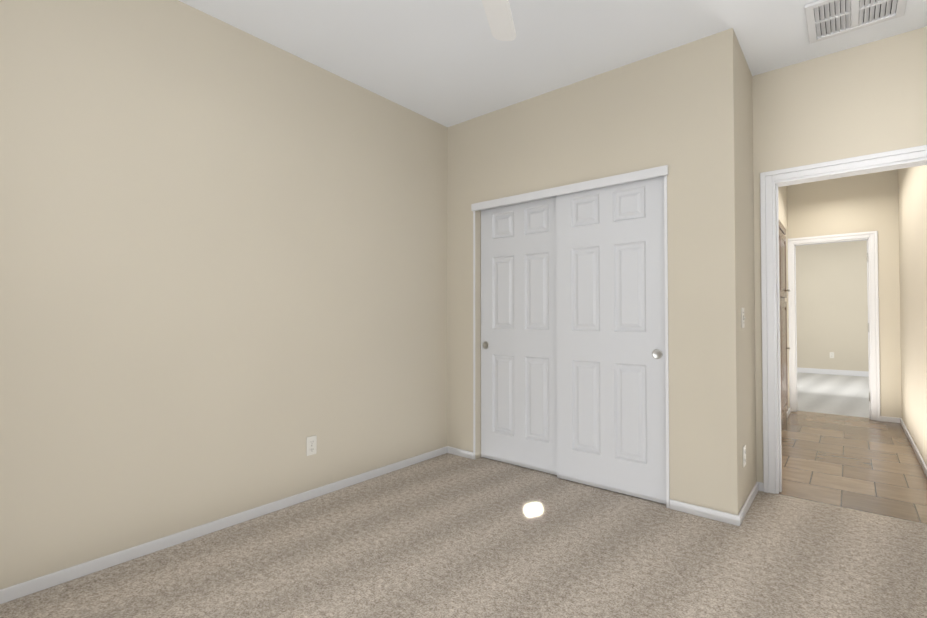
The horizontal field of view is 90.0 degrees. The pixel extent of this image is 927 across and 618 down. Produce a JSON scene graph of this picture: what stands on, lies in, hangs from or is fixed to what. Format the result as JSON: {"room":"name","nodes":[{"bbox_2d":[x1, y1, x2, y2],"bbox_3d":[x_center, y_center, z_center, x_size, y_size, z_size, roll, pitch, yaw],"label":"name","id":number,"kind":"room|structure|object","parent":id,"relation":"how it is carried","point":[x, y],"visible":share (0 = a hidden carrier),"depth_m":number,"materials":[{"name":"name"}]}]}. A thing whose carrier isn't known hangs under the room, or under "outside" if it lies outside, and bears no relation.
{"room":"empty bedroom","nodes":[
{"label":"empty bedroom","id":0,"kind":"room"},
{"bbox_2d":[0,0,447,589],"bbox_3d":[-1.053,-0.186,2.895,0.120,2.740,4.314,-1,-1,40],"label":"wall","id":1,"kind":"structure","parent":0,"point":[222,268],"depth_m":2.39,"materials":[{"name":"paint"}]},
{"bbox_2d":[0,446,451,603],"bbox_3d":[-1.217,1.151,2.570,0.015,0.055,3.400,-1,-1,40],"label":"baseboard","id":2,"kind":"structure","parent":1,"relation":"attached to","point":[13,592],"depth_m":2.34,"materials":[{"name":"white wood"}]},
{"bbox_2d":[306,435,316,455],"bbox_3d":[-0.950,0.854,2.899,0.009,0.116,0.070,-1,-1,40],"label":"outlet","id":3,"kind":"object","parent":1,"relation":"attached to","point":[311,445],"visible":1,"depth_m":2.90,"materials":[{"name":"white plastic"}]},
{"bbox_2d":[0,453,926,617],"bbox_3d":[0.185,1.215,1.763,3.440,0.100,4.194,-1,-1,40],"label":"floor carpet","id":4,"kind":"object","parent":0,"point":[447,535],"visible":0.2,"depth_m":2.15,"materials":[{"name":"beige carpet"}]},
{"bbox_2d":[179,0,926,126],"bbox_3d":[3.313,-1.577,4.573,4.720,0.100,12.440,-1,-1,40],"label":"ceiling","id":5,"kind":"structure","parent":0,"point":[447,63],"depth_m":2.66,"materials":[{"name":"paint"}]},
{"bbox_2d":[482,0,515,40],"bbox_3d":[-0.043,-1.271,1.299,1.436,0.624,1.444,-1,-1,40],"label":"fan","id":6,"kind":"object","parent":5,"relation":"hanging from","point":[499,18],"visible":1,"depth_m":1.89,"materials":[{"name":"white"}]},
{"bbox_2d":[805,0,906,43],"bbox_3d":[2.039,-1.555,2.414,0.400,0.017,0.410,-1,-1,40],"label":"ceiling vent","id":7,"kind":"object","parent":5,"relation":"in","point":[826,19],"visible":1,"depth_m":2.45,"materials":[{"name":"white metal"}]},
{"bbox_2d":[447,28,756,514],"bbox_3d":[0.934,-0.175,3.532,2.120,2.740,0.794,-1,-1,40],"label":"wall","id":8,"kind":"structure","parent":0,"point":[684,113],"depth_m":2.77,"materials":[{"name":"paint"}]},
{"bbox_2d":[481,197,556,474],"bbox_3d":[0.433,0.192,3.530,0.735,1.990,0.038,-1,-1,40],"label":"closet door","id":9,"kind":"structure","parent":8,"relation":"in","point":[518,349],"depth_m":3.52,"materials":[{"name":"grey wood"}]},
{"bbox_2d":[471,165,669,507],"bbox_3d":[0.682,0.170,3.278,1.500,2.042,0.134,-1,-1,40],"label":"trim","id":10,"kind":"structure","parent":8,"relation":"attached to","point":[654,172],"depth_m":3.01,"materials":[{"name":"white wood"}]},
{"bbox_2d":[556,176,665,503],"bbox_3d":[0.949,0.184,3.047,0.735,1.990,0.038,-1,-1,40],"label":"closet door","id":11,"kind":"structure","parent":8,"relation":"in","point":[610,319],"depth_m":3.01,"materials":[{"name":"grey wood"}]},
{"bbox_2d":[670,499,735,524],"bbox_3d":[1.349,1.152,2.641,0.330,0.055,0.015,-1,-1,40],"label":"baseboard","id":12,"kind":"structure","parent":8,"relation":"attached to","point":[709,513],"depth_m":2.62,"materials":[{"name":"white wood"}]},
{"bbox_2d":[741,308,745,327],"bbox_3d":[1.630,0.051,2.693,0.018,0.116,0.070,-1,-1,40],"label":"light switch","id":13,"kind":"object","parent":8,"relation":"attached to","point":[742,318],"visible":1,"depth_m":2.67,"materials":[{"name":"white plastic"}]},
{"bbox_2d":[743,445,745,466],"bbox_3d":[1.627,0.851,2.682,0.009,0.116,0.070,-1,-1,40],"label":"outlet","id":14,"kind":"object","parent":8,"relation":"attached to","point":[744,455],"visible":1,"depth_m":2.67,"materials":[{"name":"white plastic"}]},
{"bbox_2d":[736,482,763,525],"bbox_3d":[1.722,1.155,2.768,0.040,0.055,0.686,-1,-1,40],"label":"baseboard","id":15,"kind":"structure","parent":8,"relation":"attached to","point":[759,486],"depth_m":2.75,"materials":[{"name":"white"}]},
{"bbox_2d":[778,186,789,408],"bbox_3d":[2.888,-0.159,4.443,0.120,2.740,3.106,-1,-1,40],"label":"wall","id":16,"kind":"structure","parent":0,"point":[783,210],"depth_m":5.46,"materials":[{"name":"paint"}]},
{"bbox_2d":[796,240,868,370],"bbox_3d":[7.452,-0.078,9.118,4.200,2.740,0.120,-1,-1,40],"label":"wall","id":17,"kind":"structure","parent":0,"point":[831,300],"depth_m":9.14,"materials":[{"name":"paint"}]},
{"bbox_2d":[797,367,868,376],"bbox_3d":[7.409,1.241,9.045,4.200,0.100,0.012,-1,-1,40],"label":"baseboard","id":18,"kind":"structure","parent":17,"relation":"attached to","point":[835,372],"depth_m":9.13,"materials":[{"name":"white wood"}]},
{"bbox_2d":[797,372,868,417],"bbox_3d":[5.923,1.310,7.256,4.200,0.100,4.900,-1,-1,40],"label":"floor","id":19,"kind":"structure","parent":0,"point":[846,395],"depth_m":6.79,"materials":[{"name":"carpet"}]},
{"bbox_2d":[752,27,926,482],"bbox_3d":[2.425,-0.189,2.730,1.200,2.740,0.120,-1,-1,40],"label":"wall","id":20,"kind":"structure","parent":0,"point":[866,99],"depth_m":2.81,"materials":[{"name":"paint"}]},
{"bbox_2d":[760,145,926,493],"bbox_3d":[2.343,0.142,2.793,0.905,2.080,0.158,-1,-1,40],"label":"door frame","id":21,"kind":"structure","parent":20,"relation":"attached to","point":[771,182],"depth_m":2.99,"materials":[{"name":"white wood"}]},
{"bbox_2d":[787,169,901,417],"bbox_3d":[4.319,-0.143,5.351,4.200,2.740,0.120,-1,-1,40],"label":"wall","id":22,"kind":"structure","parent":0,"point":[859,203],"depth_m":5.09,"materials":[{"name":"paint"}]},
{"bbox_2d":[788,231,880,420],"bbox_3d":[4.263,0.187,5.380,0.830,2.080,0.139,-1,-1,40],"label":"door frame","id":23,"kind":"structure","parent":22,"relation":"attached to","point":[871,237],"depth_m":5.17,"materials":[{"name":"white painted wood"}]},
{"bbox_2d":[779,411,926,523],"bbox_3d":[3.311,1.255,4.067,1.220,0.100,3.346,-1,-1,40],"label":"floor","id":24,"kind":"structure","parent":0,"point":[862,464],"depth_m":3.54,"materials":[{"name":"beige tile"}]},
{"bbox_2d":[779,220,786,430],"bbox_3d":[2.855,0.168,4.269,0.042,2.080,0.993,-1,-1,40],"label":"door frame","id":25,"kind":"structure","parent":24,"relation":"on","point":[783,402],"depth_m":4.62,"materials":[{"name":"brown wood"}]},
{"bbox_2d":[783,226,789,410],"bbox_3d":[3.334,0.178,4.846,0.042,2.080,0.507,-1,-1,40],"label":"door","id":26,"kind":"structure","parent":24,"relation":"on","point":[783,322],"depth_m":4.88,"materials":[{"name":"brown wood"}]},
{"bbox_2d":[898,165,926,465],"bbox_3d":[3.734,-0.171,3.740,0.120,2.740,3.106,-1,-1,40],"label":"wall","id":27,"kind":"structure","parent":0,"point":[912,199],"depth_m":3.90,"materials":[{"name":"paint"}]},
{"bbox_2d":[899,418,926,476],"bbox_3d":[3.682,1.172,3.760,0.015,0.055,3.106,-1,-1,40],"label":"baseboard","id":28,"kind":"structure","parent":27,"relation":"attached to","point":[908,435],"depth_m":3.88,"materials":[{"name":"white wood"}]}
]}

